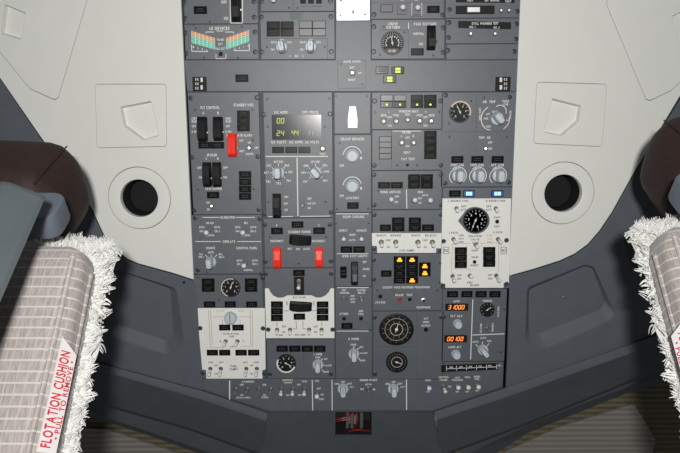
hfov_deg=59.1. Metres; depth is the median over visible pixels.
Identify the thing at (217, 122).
switch
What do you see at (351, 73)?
panel
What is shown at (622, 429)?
window shade
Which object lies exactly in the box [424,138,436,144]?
light
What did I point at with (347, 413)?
cable
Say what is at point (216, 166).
switch
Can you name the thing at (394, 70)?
light
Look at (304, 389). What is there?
toggle switch
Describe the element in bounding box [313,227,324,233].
light
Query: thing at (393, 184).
light
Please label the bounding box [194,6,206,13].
light
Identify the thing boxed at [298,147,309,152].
light
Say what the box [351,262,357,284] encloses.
switch
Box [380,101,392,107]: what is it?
light
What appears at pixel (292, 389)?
toggle switch
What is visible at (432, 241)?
toggle switch
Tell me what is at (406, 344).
panel
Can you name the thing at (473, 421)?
trim
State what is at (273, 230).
light
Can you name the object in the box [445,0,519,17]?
panel
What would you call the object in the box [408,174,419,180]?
light
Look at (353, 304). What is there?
panel
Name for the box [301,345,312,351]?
light
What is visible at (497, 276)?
toggle switch
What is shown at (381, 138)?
light
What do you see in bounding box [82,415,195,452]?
window
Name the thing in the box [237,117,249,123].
light
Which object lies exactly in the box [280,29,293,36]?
light
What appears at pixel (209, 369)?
toggle switch
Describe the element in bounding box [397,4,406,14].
switch
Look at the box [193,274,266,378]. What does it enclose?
panel
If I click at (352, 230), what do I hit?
panel
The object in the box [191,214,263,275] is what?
panel
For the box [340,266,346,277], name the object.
light
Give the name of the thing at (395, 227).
light
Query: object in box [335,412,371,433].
compass
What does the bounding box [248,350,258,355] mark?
light
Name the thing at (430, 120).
toggle switch
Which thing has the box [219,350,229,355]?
light
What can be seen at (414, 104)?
light
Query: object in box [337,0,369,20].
cover plate
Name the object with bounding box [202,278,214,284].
light
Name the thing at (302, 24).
light
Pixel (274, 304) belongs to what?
light
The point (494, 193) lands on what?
light
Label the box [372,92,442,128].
panel
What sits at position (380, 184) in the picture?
light
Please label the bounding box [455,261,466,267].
light
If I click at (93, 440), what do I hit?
window shade
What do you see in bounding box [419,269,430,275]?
light
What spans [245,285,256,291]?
light
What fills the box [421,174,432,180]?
light
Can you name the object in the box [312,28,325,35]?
light
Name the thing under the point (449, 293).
light
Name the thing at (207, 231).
toggle switch
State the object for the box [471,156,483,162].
light
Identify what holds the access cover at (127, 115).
attached to the ceiling at (117, 41)
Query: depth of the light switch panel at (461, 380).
1.12 m
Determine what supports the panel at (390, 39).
attached to the panel frame
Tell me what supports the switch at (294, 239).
attached to the panel at (289, 242)
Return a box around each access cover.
[95,84,166,147]
[534,82,606,145]
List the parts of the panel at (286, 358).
rotary knob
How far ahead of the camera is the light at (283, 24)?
1.01 m
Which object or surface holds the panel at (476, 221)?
attached to the panel frame
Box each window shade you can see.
[76,427,179,452]
[455,380,679,452]
[504,403,655,452]
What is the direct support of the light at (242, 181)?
on the panel at (224, 127)
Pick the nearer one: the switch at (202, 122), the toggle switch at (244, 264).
the switch at (202, 122)
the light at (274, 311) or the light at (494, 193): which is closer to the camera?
the light at (494, 193)
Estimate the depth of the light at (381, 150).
1.05 m
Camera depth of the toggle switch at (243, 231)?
1.07 m
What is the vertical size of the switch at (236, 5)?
0.016 m
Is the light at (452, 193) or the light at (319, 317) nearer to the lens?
the light at (452, 193)
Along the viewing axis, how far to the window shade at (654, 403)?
1.30 m
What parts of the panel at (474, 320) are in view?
selector knob, selector knob, rotary knob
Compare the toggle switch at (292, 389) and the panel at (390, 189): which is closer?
the panel at (390, 189)
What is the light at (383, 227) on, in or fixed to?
on the panel at (393, 231)
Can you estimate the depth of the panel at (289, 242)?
1.07 m
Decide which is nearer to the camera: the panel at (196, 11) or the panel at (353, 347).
the panel at (196, 11)
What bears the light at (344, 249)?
on the panel at (352, 230)
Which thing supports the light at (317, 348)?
on the panel at (286, 358)
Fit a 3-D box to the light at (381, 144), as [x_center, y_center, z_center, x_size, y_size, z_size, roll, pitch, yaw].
[0.079,-0.142,1.046,0.021,0.004,0.010,0,-81,0]
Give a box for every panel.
[182,0,258,25]
[183,24,258,59]
[184,21,517,90]
[188,92,261,214]
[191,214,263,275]
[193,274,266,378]
[203,361,503,410]
[259,0,333,11]
[259,12,334,59]
[261,92,332,217]
[263,218,332,268]
[264,268,334,338]
[267,338,334,378]
[334,92,370,133]
[334,135,370,211]
[335,213,370,285]
[335,287,371,329]
[336,330,371,378]
[338,60,365,87]
[371,0,444,18]
[371,19,444,58]
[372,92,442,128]
[372,130,442,169]
[372,170,442,208]
[372,210,441,252]
[372,253,442,310]
[372,311,443,378]
[441,92,515,186]
[441,187,511,288]
[442,289,506,360]
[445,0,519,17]
[445,44,517,59]
[446,18,518,43]
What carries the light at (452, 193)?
on the panel at (476, 221)
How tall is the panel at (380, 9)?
0.022 m
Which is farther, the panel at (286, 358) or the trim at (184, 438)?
the trim at (184, 438)
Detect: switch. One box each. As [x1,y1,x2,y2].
[197,117,207,140]
[202,162,211,186]
[204,228,210,234]
[207,367,212,376]
[212,117,223,140]
[212,162,221,186]
[217,367,222,376]
[227,133,237,156]
[231,0,241,22]
[240,228,246,234]
[241,261,247,267]
[243,367,248,376]
[254,367,258,376]
[272,194,281,217]
[273,247,281,268]
[279,387,283,395]
[289,234,311,244]
[289,301,311,311]
[290,387,294,395]
[294,277,303,294]
[302,387,306,395]
[315,247,322,267]
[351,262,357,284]
[379,240,383,247]
[393,239,398,247]
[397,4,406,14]
[400,4,405,11]
[412,5,421,14]
[415,5,420,11]
[415,240,420,247]
[426,25,437,50]
[428,118,433,123]
[430,239,435,247]
[441,384,446,392]
[450,274,455,282]
[494,273,501,282]
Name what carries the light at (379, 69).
on the panel at (353, 38)
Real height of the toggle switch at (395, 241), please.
0.018 m
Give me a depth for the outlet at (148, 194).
1.06 m
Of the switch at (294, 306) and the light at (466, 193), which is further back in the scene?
the switch at (294, 306)
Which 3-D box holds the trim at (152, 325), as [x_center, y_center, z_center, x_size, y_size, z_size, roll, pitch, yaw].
[-0.632,-0.191,1.042,1.064,0.010,0.705,21,-81,-3]
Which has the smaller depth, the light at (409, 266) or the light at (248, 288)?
the light at (409, 266)
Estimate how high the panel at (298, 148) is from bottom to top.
0.025 m
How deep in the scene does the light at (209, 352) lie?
1.11 m
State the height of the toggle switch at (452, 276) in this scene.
0.019 m
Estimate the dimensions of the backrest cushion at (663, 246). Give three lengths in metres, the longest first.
0.628 x 0.448 x 0.070 m
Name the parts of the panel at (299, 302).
white plate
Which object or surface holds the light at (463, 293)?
on the panel at (474, 320)
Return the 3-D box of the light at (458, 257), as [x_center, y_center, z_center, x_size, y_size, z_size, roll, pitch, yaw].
[0.217,0.056,1.079,0.022,0.004,0.013,0,-81,0]
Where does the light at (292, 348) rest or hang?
on the panel at (286, 358)
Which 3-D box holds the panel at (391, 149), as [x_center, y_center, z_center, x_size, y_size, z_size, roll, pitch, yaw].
[0.118,-0.133,1.047,0.125,0.009,0.070,0,-81,0]
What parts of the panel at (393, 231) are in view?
white plate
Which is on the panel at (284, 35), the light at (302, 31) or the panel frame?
the light at (302, 31)
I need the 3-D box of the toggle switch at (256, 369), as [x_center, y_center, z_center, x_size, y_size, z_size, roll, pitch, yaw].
[-0.154,0.267,1.104,0.008,0.020,0.013,0,-81,0]
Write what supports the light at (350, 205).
on the panel at (352, 152)
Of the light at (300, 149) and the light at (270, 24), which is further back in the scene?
the light at (300, 149)
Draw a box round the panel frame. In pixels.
[183,0,517,411]
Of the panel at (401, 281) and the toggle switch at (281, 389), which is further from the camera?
the toggle switch at (281, 389)
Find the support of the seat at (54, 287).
on the floor
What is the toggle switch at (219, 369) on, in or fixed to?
attached to the panel at (230, 310)
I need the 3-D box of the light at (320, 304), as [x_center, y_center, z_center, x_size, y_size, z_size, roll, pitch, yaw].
[-0.032,0.142,1.093,0.021,0.004,0.012,0,-81,0]
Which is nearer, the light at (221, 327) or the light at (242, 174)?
the light at (242, 174)
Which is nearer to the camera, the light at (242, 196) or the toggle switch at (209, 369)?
the light at (242, 196)
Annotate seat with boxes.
[0,140,122,452]
[624,117,679,417]
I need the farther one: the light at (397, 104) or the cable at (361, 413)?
the cable at (361, 413)
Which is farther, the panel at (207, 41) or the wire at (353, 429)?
the wire at (353, 429)
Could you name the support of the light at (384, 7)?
on the panel at (380, 9)
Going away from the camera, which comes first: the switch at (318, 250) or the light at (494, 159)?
the light at (494, 159)
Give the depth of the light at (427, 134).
1.04 m
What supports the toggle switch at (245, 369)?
attached to the panel at (230, 310)
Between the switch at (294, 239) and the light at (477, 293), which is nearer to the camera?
the switch at (294, 239)
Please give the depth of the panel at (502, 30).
1.02 m
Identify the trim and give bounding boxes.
[0,78,203,390]
[86,368,670,452]
[88,334,668,452]
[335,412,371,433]
[505,97,679,386]
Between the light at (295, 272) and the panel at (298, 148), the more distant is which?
the light at (295, 272)
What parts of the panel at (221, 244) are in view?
rotary knob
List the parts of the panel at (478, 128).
rotary knob, rotary knob, rotary knob, rotary knob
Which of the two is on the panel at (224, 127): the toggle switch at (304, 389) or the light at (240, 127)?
the light at (240, 127)
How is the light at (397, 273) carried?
on the panel at (401, 281)
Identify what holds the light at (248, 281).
on the panel at (230, 310)
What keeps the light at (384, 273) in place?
on the panel at (401, 281)
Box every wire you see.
[347,429,370,432]
[352,412,357,431]
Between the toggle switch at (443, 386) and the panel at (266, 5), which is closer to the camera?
the panel at (266, 5)
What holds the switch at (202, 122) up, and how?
attached to the panel at (224, 127)
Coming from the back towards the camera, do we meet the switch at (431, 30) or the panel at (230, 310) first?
the panel at (230, 310)
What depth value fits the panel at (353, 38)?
1.03 m
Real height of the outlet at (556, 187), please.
0.062 m
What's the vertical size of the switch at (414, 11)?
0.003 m
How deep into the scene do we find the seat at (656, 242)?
0.76 m
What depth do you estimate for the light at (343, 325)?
1.10 m
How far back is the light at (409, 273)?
1.08 m
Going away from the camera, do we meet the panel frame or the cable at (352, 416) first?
the panel frame
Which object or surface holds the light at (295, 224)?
on the panel at (289, 242)
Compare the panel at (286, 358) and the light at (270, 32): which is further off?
the panel at (286, 358)
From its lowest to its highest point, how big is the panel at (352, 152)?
0.016 m
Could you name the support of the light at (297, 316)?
on the panel at (299, 302)
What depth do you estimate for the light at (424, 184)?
1.06 m
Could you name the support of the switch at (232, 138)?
attached to the panel at (224, 127)
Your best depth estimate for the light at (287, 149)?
1.05 m
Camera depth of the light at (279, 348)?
1.10 m
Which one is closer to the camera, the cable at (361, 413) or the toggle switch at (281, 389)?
the toggle switch at (281, 389)
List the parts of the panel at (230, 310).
selector knob, white plate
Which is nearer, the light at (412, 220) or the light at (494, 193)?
the light at (494, 193)
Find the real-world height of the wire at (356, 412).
0.016 m
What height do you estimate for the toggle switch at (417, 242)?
0.018 m
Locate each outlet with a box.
[108,167,170,228]
[532,162,593,223]
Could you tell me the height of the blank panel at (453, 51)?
0.004 m
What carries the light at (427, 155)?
on the panel at (391, 149)
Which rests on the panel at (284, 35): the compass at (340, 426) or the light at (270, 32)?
the light at (270, 32)
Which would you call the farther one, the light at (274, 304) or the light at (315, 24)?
the light at (274, 304)
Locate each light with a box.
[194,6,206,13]
[198,142,210,148]
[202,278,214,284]
[202,285,214,291]
[204,301,214,306]
[207,192,218,197]
[207,350,217,355]
[211,142,223,148]
[219,325,230,330]
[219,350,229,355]
[225,301,235,306]
[232,324,243,330]
[235,74,247,81]
[235,350,246,355]
[237,110,249,116]
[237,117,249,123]
[237,124,249,130]
[239,171,250,177]
[239,178,250,184]
[239,186,250,192]
[239,193,250,199]
[245,278,256,284]
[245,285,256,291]
[246,301,256,306]
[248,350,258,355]
[267,21,279,28]
[267,29,279,36]
[271,228,282,233]
[271,301,282,307]
[271,308,282,314]
[271,315,282,320]
[272,147,283,152]
[276,345,287,351]
[280,21,293,28]
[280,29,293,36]
[285,147,296,152]
[289,345,299,351]
[292,221,302,227]
[293,270,304,275]
[294,313,304,319]
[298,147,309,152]
[299,21,311,27]
[299,28,311,35]
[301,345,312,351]
[312,21,325,27]
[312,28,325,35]
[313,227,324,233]
[314,345,324,351]
[317,301,328,307]
[317,308,327,313]
[317,315,327,320]
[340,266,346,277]
[341,246,351,252]
[341,323,352,328]
[347,202,358,208]
[353,246,364,252]
[376,66,387,73]
[378,182,389,187]
[379,136,391,141]
[379,142,391,147]
[379,148,391,152]
[379,153,390,158]
[380,95,392,100]
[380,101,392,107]
[380,224,390,230]
[381,4,392,11]
[381,270,391,276]
[383,75,395,82]
[391,67,403,73]
[391,182,402,187]
[392,217,404,224]
[392,224,404,230]
[394,95,405,100]
[394,101,405,107]
[394,256,404,262]
[394,263,404,269]
[394,270,404,276]
[394,277,404,283]
[406,256,417,262]
[406,263,417,269]
[406,270,417,276]
[406,277,417,283]
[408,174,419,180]
[408,181,419,188]
[409,217,420,224]
[409,224,420,230]
[411,48,423,55]
[411,95,422,100]
[411,101,422,107]
[419,262,430,268]
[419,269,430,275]
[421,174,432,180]
[421,181,432,188]
[422,224,433,230]
[424,95,436,100]
[424,101,436,107]
[424,131,436,137]
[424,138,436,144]
[424,145,436,151]
[424,152,436,158]
[427,6,439,12]
[447,291,457,296]
[449,190,460,196]
[451,156,463,162]
[455,247,466,253]
[455,254,466,260]
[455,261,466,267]
[461,291,472,296]
[463,190,474,196]
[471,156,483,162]
[475,291,486,296]
[483,247,494,253]
[483,254,494,259]
[483,260,494,266]
[489,291,500,296]
[491,156,503,162]
[491,190,503,196]
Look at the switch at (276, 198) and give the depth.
1.05 m
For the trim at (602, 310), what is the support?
attached to the ceiling at (117, 41)
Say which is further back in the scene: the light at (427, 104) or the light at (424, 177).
the light at (424, 177)
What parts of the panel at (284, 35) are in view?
rotary knob, rotary knob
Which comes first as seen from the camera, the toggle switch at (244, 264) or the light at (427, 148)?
the light at (427, 148)
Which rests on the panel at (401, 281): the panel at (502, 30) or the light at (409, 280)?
the light at (409, 280)
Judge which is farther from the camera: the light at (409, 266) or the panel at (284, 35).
the light at (409, 266)
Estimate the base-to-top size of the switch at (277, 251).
0.016 m
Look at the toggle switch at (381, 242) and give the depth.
1.07 m
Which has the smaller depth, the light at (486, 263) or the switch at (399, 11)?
the switch at (399, 11)
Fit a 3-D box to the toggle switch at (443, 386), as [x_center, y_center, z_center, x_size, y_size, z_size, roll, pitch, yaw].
[0.193,0.301,1.112,0.009,0.017,0.012,0,-81,0]
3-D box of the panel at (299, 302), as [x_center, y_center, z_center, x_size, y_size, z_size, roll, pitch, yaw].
[-0.074,0.142,1.086,0.128,0.021,0.133,0,-81,0]
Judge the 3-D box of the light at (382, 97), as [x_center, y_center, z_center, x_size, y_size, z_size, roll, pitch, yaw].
[0.081,-0.221,1.033,0.021,0.004,0.011,0,-81,0]
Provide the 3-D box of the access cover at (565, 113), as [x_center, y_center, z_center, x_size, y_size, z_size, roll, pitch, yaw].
[0.398,-0.194,1.042,0.121,0.011,0.109,0,-81,0]
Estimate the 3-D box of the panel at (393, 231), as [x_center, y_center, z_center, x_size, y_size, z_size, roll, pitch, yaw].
[0.121,0.010,1.064,0.128,0.021,0.078,0,-81,0]
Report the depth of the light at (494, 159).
1.05 m
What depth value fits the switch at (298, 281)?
1.09 m
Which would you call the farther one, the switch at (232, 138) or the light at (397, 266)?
the light at (397, 266)
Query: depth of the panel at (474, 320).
1.10 m
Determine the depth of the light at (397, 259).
1.08 m
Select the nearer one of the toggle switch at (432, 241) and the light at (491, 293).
the toggle switch at (432, 241)
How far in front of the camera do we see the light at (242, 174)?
1.05 m
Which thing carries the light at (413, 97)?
on the panel at (390, 110)
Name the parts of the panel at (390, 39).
gauge plate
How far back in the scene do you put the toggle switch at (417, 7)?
0.99 m
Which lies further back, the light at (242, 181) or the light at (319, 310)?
the light at (319, 310)
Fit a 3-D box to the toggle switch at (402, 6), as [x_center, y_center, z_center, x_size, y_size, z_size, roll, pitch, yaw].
[0.104,-0.364,1.001,0.009,0.018,0.010,0,-81,0]
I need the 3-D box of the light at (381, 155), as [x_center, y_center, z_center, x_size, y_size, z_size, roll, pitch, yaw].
[0.079,-0.123,1.049,0.021,0.004,0.010,0,-81,0]
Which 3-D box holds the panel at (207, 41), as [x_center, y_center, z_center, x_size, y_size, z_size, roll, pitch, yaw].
[-0.202,-0.313,1.018,0.127,0.007,0.057,0,-81,0]
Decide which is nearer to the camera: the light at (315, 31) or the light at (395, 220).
the light at (315, 31)
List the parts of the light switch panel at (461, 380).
rotary knob, rotary knob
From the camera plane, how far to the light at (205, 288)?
1.09 m
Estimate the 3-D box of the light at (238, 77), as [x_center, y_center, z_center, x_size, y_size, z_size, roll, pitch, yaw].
[-0.168,-0.254,1.027,0.022,0.004,0.013,0,-81,0]
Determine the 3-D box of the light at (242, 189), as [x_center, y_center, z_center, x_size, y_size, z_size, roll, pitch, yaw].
[-0.167,-0.066,1.058,0.021,0.004,0.012,0,-81,0]
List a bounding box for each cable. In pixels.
[345,412,348,427]
[350,412,353,427]
[359,412,362,427]
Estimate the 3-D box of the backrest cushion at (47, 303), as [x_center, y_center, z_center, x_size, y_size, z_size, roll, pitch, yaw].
[-0.528,0.307,0.609,0.448,0.070,0.628,0,-119,0]
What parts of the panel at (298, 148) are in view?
rotary knob, rotary knob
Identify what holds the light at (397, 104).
on the panel at (390, 110)
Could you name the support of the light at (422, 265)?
on the panel at (401, 281)
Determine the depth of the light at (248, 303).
1.09 m
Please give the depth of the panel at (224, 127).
1.05 m
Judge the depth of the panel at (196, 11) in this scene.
1.01 m
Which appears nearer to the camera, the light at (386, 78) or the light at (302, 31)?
the light at (302, 31)
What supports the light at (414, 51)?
on the panel at (390, 39)
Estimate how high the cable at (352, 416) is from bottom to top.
0.012 m
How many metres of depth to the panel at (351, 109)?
1.04 m
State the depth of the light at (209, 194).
1.06 m
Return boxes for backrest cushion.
[0,246,94,452]
[649,227,679,377]
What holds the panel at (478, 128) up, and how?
attached to the panel frame
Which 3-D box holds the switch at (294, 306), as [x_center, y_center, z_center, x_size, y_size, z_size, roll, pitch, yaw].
[-0.071,0.146,1.085,0.041,0.018,0.016,4,-81,-1]
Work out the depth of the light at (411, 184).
1.06 m
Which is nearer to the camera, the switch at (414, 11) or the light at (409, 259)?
the switch at (414, 11)
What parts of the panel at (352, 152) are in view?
selector knob, selector knob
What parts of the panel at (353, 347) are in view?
rotary knob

